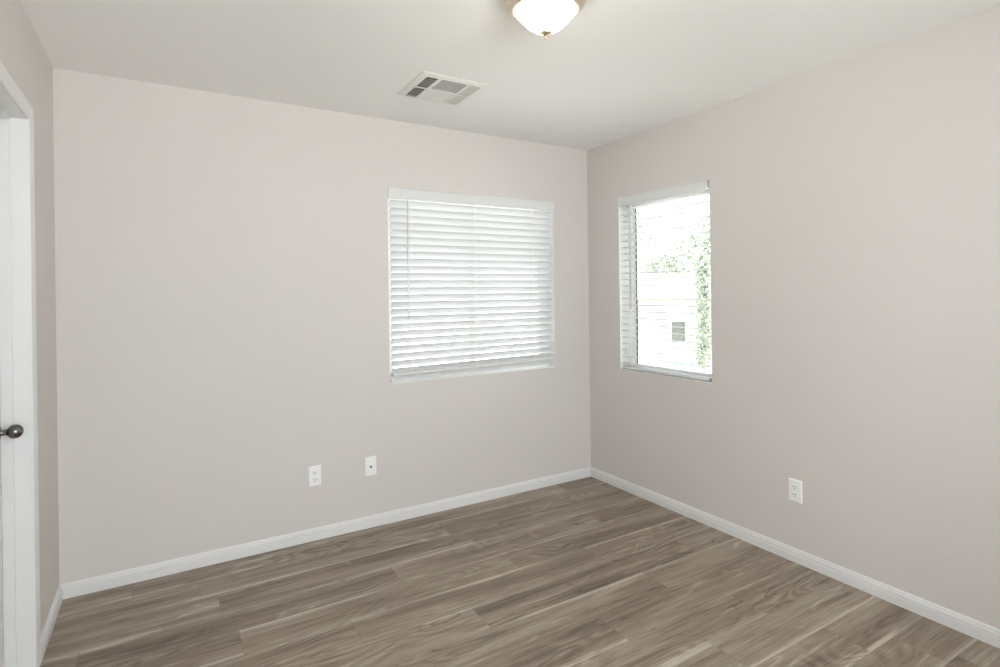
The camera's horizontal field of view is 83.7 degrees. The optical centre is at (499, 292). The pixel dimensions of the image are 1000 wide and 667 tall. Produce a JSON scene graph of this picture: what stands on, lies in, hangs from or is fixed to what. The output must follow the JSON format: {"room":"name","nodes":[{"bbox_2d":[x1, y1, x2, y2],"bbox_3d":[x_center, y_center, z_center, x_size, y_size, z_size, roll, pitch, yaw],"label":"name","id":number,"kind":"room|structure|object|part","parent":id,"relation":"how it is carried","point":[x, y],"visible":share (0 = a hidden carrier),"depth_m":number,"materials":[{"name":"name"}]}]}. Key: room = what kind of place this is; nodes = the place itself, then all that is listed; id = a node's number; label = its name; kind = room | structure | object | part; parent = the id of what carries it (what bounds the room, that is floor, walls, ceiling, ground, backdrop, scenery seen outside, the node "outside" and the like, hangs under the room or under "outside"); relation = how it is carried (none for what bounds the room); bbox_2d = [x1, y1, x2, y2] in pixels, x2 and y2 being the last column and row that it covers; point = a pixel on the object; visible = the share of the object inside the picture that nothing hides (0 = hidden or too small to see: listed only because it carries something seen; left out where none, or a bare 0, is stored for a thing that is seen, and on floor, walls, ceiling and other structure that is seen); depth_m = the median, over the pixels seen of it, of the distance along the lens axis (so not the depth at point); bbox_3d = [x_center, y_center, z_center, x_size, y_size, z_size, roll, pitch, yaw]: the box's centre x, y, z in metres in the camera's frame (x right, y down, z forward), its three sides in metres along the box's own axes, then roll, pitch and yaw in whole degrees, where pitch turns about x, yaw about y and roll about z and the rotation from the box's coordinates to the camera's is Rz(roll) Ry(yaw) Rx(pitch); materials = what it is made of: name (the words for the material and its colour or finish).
{"room":"empty bedroom","nodes":[
{"label":"empty bedroom","id":0,"kind":"room"},
{"bbox_2d":[0,0,58,633],"bbox_3d":[-0.940,0.174,0.600,0.140,2.440,4.499,-1,0,-31],"label":"wall","id":1,"kind":"structure","parent":0,"point":[23,56],"depth_m":2.30,"materials":[{"name":"beige paint"}]},
{"bbox_2d":[0,62,40,666],"bbox_3d":[-1.590,0.378,1.699,0.108,2.032,0.759,-1,0,-31],"label":"door","id":2,"kind":"structure","parent":1,"relation":"in","point":[15,431],"depth_m":1.99,"materials":[{"name":"white paint"}]},
{"bbox_3d":[-1.737,0.493,1.981,0.073,0.065,0.065,-1,0,-31],"label":"knob","id":3,"kind":"part","parent":2,"relation":"part of","materials":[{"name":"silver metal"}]},
{"bbox_2d":[41,584,62,662],"bbox_3d":[-0.859,1.359,0.641,0.013,0.068,4.499,-1,0,-31],"label":"baseboard","id":4,"kind":"structure","parent":1,"relation":"attached to","point":[48,627],"depth_m":2.32,"materials":[{"name":"white paint"}]},
{"bbox_2d":[53,68,590,583],"bbox_3d":[-0.721,0.170,3.437,3.436,2.440,0.140,-1,0,-31],"label":"wall","id":5,"kind":"structure","parent":0,"point":[222,282],"depth_m":3.00,"materials":[{"name":"beige paint"}]},
{"bbox_2d":[308,465,320,486],"bbox_3d":[-1.044,1.034,3.151,0.070,0.114,0.009,-1,0,-31],"label":"power outlet","id":6,"kind":"object","parent":5,"relation":"attached to","point":[314,472],"visible":1,"depth_m":3.15,"materials":[{"name":"white plastic"}]},
{"bbox_2d":[60,467,590,598],"bbox_3d":[-0.667,1.355,3.373,3.156,0.068,0.013,-1,0,-31],"label":"baseboard","id":7,"kind":"structure","parent":5,"relation":"attached to","point":[142,573],"depth_m":3.09,"materials":[{"name":"white paint"}]},
{"bbox_2d":[365,456,375,476],"bbox_3d":[-0.766,1.029,3.315,0.070,0.114,0.014,-1,0,-31],"label":"cable jack","id":8,"kind":"object","parent":5,"relation":"attached to","point":[370,462],"visible":1,"depth_m":3.31,"materials":[{"name":"white plastic"}]},
{"bbox_2d":[387,187,554,383],"bbox_3d":[-0.179,-0.052,3.762,1.240,1.192,0.135,-1,0,-31],"label":"window","id":9,"kind":"structure","parent":5,"relation":"in","point":[552,365],"depth_m":3.82,"materials":[{"name":"white plastic"}]},
{"bbox_2d":[388,187,553,381],"bbox_3d":[-0.154,-0.053,3.725,1.242,1.192,0.071,-1,0,-31],"label":"window blind","id":10,"kind":"object","parent":9,"relation":"attached to","point":[451,235],"visible":0.99,"depth_m":3.69,"materials":[{"name":"white plastic"}]},
{"bbox_3d":[-0.558,-0.050,3.489,0.015,1.092,0.036,-1,0,-31],"label":"ladder cord","id":11,"kind":"part","parent":10,"relation":"part of","materials":[{"name":"white fabric"}]},
{"bbox_3d":[-0.143,0.485,3.736,1.210,0.033,0.052,-1,0,-31],"label":"rail","id":12,"kind":"part","parent":10,"relation":"part of","materials":[{"name":"white plastic"}]},
{"bbox_3d":[-0.168,-0.059,3.724,0.015,1.086,0.036,-1,0,-31],"label":"ladder cord","id":13,"kind":"part","parent":10,"relation":"part of","materials":[{"name":"white fabric"}]},
{"bbox_3d":[0.228,-0.067,3.962,0.015,1.080,0.036,-1,0,-31],"label":"ladder cord","id":14,"kind":"part","parent":10,"relation":"part of","materials":[{"name":"white fabric"}]},
{"bbox_3d":[-0.158,0.542,3.741,1.240,0.005,0.085,-1,0,-31],"label":"sill","id":15,"kind":"part","parent":9,"relation":"part of","materials":[{"name":"white plastic"}]},
{"bbox_2d":[20,0,999,149],"bbox_3d":[0.457,-1.124,1.448,3.436,0.120,4.779,-1,0,-31],"label":"ceiling","id":16,"kind":"structure","parent":0,"point":[618,69],"depth_m":2.43,"materials":[{"name":"paint"}]},
{"bbox_2d":[397,71,488,104],"bbox_3d":[-0.299,-1.051,2.891,0.361,0.009,0.348,-1,0,-31],"label":"ceiling vent","id":17,"kind":"object","parent":16,"relation":"in","point":[430,86],"visible":1,"depth_m":2.87,"materials":[{"name":"white metal"}]},
{"bbox_3d":[-0.444,-1.048,2.915,0.060,0.007,0.138,-1,0,-31],"label":"louvre panel","id":18,"kind":"part","parent":17,"relation":"part of","materials":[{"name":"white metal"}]},
{"bbox_3d":[-0.362,-1.049,2.779,0.060,0.007,0.138,-1,0,-31],"label":"louvre panel","id":19,"kind":"part","parent":17,"relation":"part of","materials":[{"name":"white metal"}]},
{"bbox_3d":[-0.340,-1.050,2.973,0.142,0.007,0.134,-1,0,-31],"label":"louvre panel","id":20,"kind":"part","parent":17,"relation":"part of","materials":[{"name":"white metal"}]},
{"bbox_3d":[-0.262,-1.051,2.843,0.142,0.007,0.134,-1,0,-31],"label":"louvre panel","id":21,"kind":"part","parent":17,"relation":"part of","materials":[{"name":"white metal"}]},
{"bbox_3d":[-0.240,-1.051,3.038,0.059,0.007,0.138,-1,0,-31],"label":"louvre panel","id":22,"kind":"part","parent":17,"relation":"part of","materials":[{"name":"white metal"}]},
{"bbox_3d":[-0.158,-1.052,2.901,0.059,0.007,0.138,-1,0,-31],"label":"louvre panel","id":23,"kind":"part","parent":17,"relation":"part of","materials":[{"name":"white metal"}]},
{"bbox_2d":[504,0,585,39],"bbox_3d":[0.162,-0.980,1.985,0.297,0.160,0.297,-1,0,-31],"label":"ceiling lamp","id":24,"kind":"object","parent":16,"relation":"attached to","point":[544,18],"visible":1,"depth_m":1.94,"materials":[{"name":"white glass"}]},
{"bbox_3d":[0.162,-0.966,1.985,0.219,0.085,0.219,-1,0,-31],"label":"lamp shade","id":25,"kind":"part","parent":24,"relation":"part of","materials":[{"name":"white glass"}]},
{"bbox_2d":[39,476,999,666],"bbox_3d":[0.522,1.425,1.395,3.436,0.100,4.650,-1,0,-31],"label":"floor","id":26,"kind":"structure","parent":0,"point":[590,571],"depth_m":2.47,"materials":[{"name":"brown wood"}]},
{"bbox_2d":[587,7,999,628],"bbox_3d":[1.886,0.137,2.298,0.140,2.440,4.499,-1,0,-31],"label":"wall","id":27,"kind":"structure","parent":0,"point":[855,202],"depth_m":2.62,"materials":[{"name":"beige paint"}]},
{"bbox_2d":[618,179,711,383],"bbox_3d":[1.089,-0.067,3.614,0.135,1.194,0.763,-1,0,-31],"label":"window","id":28,"kind":"structure","parent":27,"relation":"in","point":[622,270],"depth_m":3.92,"materials":[{"name":"white plastic"}]},
{"bbox_2d":[619,179,711,380],"bbox_3d":[1.052,-0.072,3.596,0.065,1.185,0.748,-1,0,-31],"label":"window blind","id":29,"kind":"object","parent":28,"relation":"attached to","point":[699,186],"visible":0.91,"depth_m":3.55,"materials":[{"name":"white plastic"}]},
{"bbox_3d":[0.877,-0.092,3.833,0.011,1.028,0.011,-1,0,-31],"label":"lift cord","id":30,"kind":"part","parent":29,"relation":"part of","materials":[{"name":"white fabric"}]},
{"bbox_3d":[0.917,-0.052,3.827,0.058,1.128,0.015,-1,0,-31],"label":"ladder cord","id":31,"kind":"part","parent":29,"relation":"part of","materials":[{"name":"white fabric"}]},
{"bbox_3d":[1.059,0.512,3.603,0.052,0.017,0.723,-1,0,-31],"label":"rail","id":32,"kind":"part","parent":29,"relation":"part of","materials":[{"name":"white plastic"}]},
{"bbox_3d":[1.181,-0.055,3.387,0.058,1.128,0.015,-1,0,-31],"label":"ladder cord","id":33,"kind":"part","parent":29,"relation":"part of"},
{"bbox_3d":[1.075,0.528,3.601,0.085,0.005,0.763,-1,0,-31],"label":"sill","id":34,"kind":"part","parent":28,"relation":"part of","materials":[{"name":"white plastic"}]},
{"bbox_2d":[591,467,999,648],"bbox_3d":[1.835,1.324,2.259,0.013,0.068,4.499,-1,0,-31],"label":"baseboard","id":35,"kind":"structure","parent":27,"relation":"attached to","point":[981,631],"depth_m":2.68,"materials":[{"name":"white paint"}]},
{"bbox_2d":[789,478,801,503],"bbox_3d":[1.493,1.002,2.826,0.009,0.114,0.070,-1,0,-31],"label":"power outlet","id":36,"kind":"object","parent":27,"relation":"attached to","point":[795,486],"visible":1,"depth_m":2.82,"materials":[{"name":"white plastic"}]},
{"bbox_2d":[791,492,797,497],"bbox_3d":[1.491,1.021,2.825,0.003,0.027,0.034,-1,0,-31],"label":"receptacle","id":37,"kind":"object","parent":36,"relation":"attached to","point":[793,494],"depth_m":2.82,"materials":[{"name":"white plastic"}]},
{"bbox_2d":[791,484,797,489],"bbox_3d":[1.490,0.982,2.825,0.003,0.027,0.034,-1,0,-31],"label":"receptacle","id":38,"kind":"object","parent":36,"relation":"attached to","point":[793,486],"depth_m":2.82,"materials":[{"name":"white plastic"}]},
{"label":"outside","id":39,"kind":"structure","parent":0,"visible":0},
{"bbox_2d":[393,317,711,372],"bbox_3d":[13.765,4.640,25.736,130.000,0.200,150.000,-1,0,-31],"label":"ground","id":40,"kind":"structure","parent":39,"point":[707,370],"depth_m":52.03,"materials":[{"name":"white"}]},
{"bbox_2d":[638,273,711,368],"bbox_3d":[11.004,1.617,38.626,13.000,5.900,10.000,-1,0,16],"label":"house","id":41,"kind":"structure","parent":40,"relation":"on","point":[693,324],"depth_m":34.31,"materials":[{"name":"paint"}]},
{"bbox_3d":[10.857,2.372,33.990,0.800,1.300,0.050,-1,0,16],"label":"pane","id":42,"kind":"part","parent":41,"relation":"part of","materials":[{"name":"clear glass"}]},
{"bbox_2d":[640,214,709,273],"bbox_3d":[16.603,-1.163,48.011,8.883,11.303,5.166,-1,0,29],"label":"shade tree","id":43,"kind":"object","parent":40,"relation":"on","point":[704,228],"visible":0.3,"depth_m":47.78,"materials":[{"name":"green plant"}]},
{"bbox_2d":[692,250,711,371],"bbox_3d":[10.939,1.127,30.140,1.194,6.892,1.250,-1,0,-31],"label":"cypress tree","id":44,"kind":"object","parent":40,"relation":"on","point":[703,332],"visible":0.77,"depth_m":30.03,"materials":[{"name":"green plant"}]},
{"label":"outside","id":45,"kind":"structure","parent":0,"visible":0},
{"bbox_3d":[7.078,4.611,22.302,82.224,0.026,100.369,-1,0,-31],"label":"street","id":46,"kind":"object","parent":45,"visible":0},
{"bbox_2d":[659,356,702,371],"bbox_3d":[8.626,3.850,26.504,1.780,1.450,4.300,-1,0,8],"label":"car","id":47,"kind":"object","parent":46,"relation":"on","point":[667,358],"visible":0.16,"depth_m":26.26,"materials":[{"name":"white paint"}]}
]}

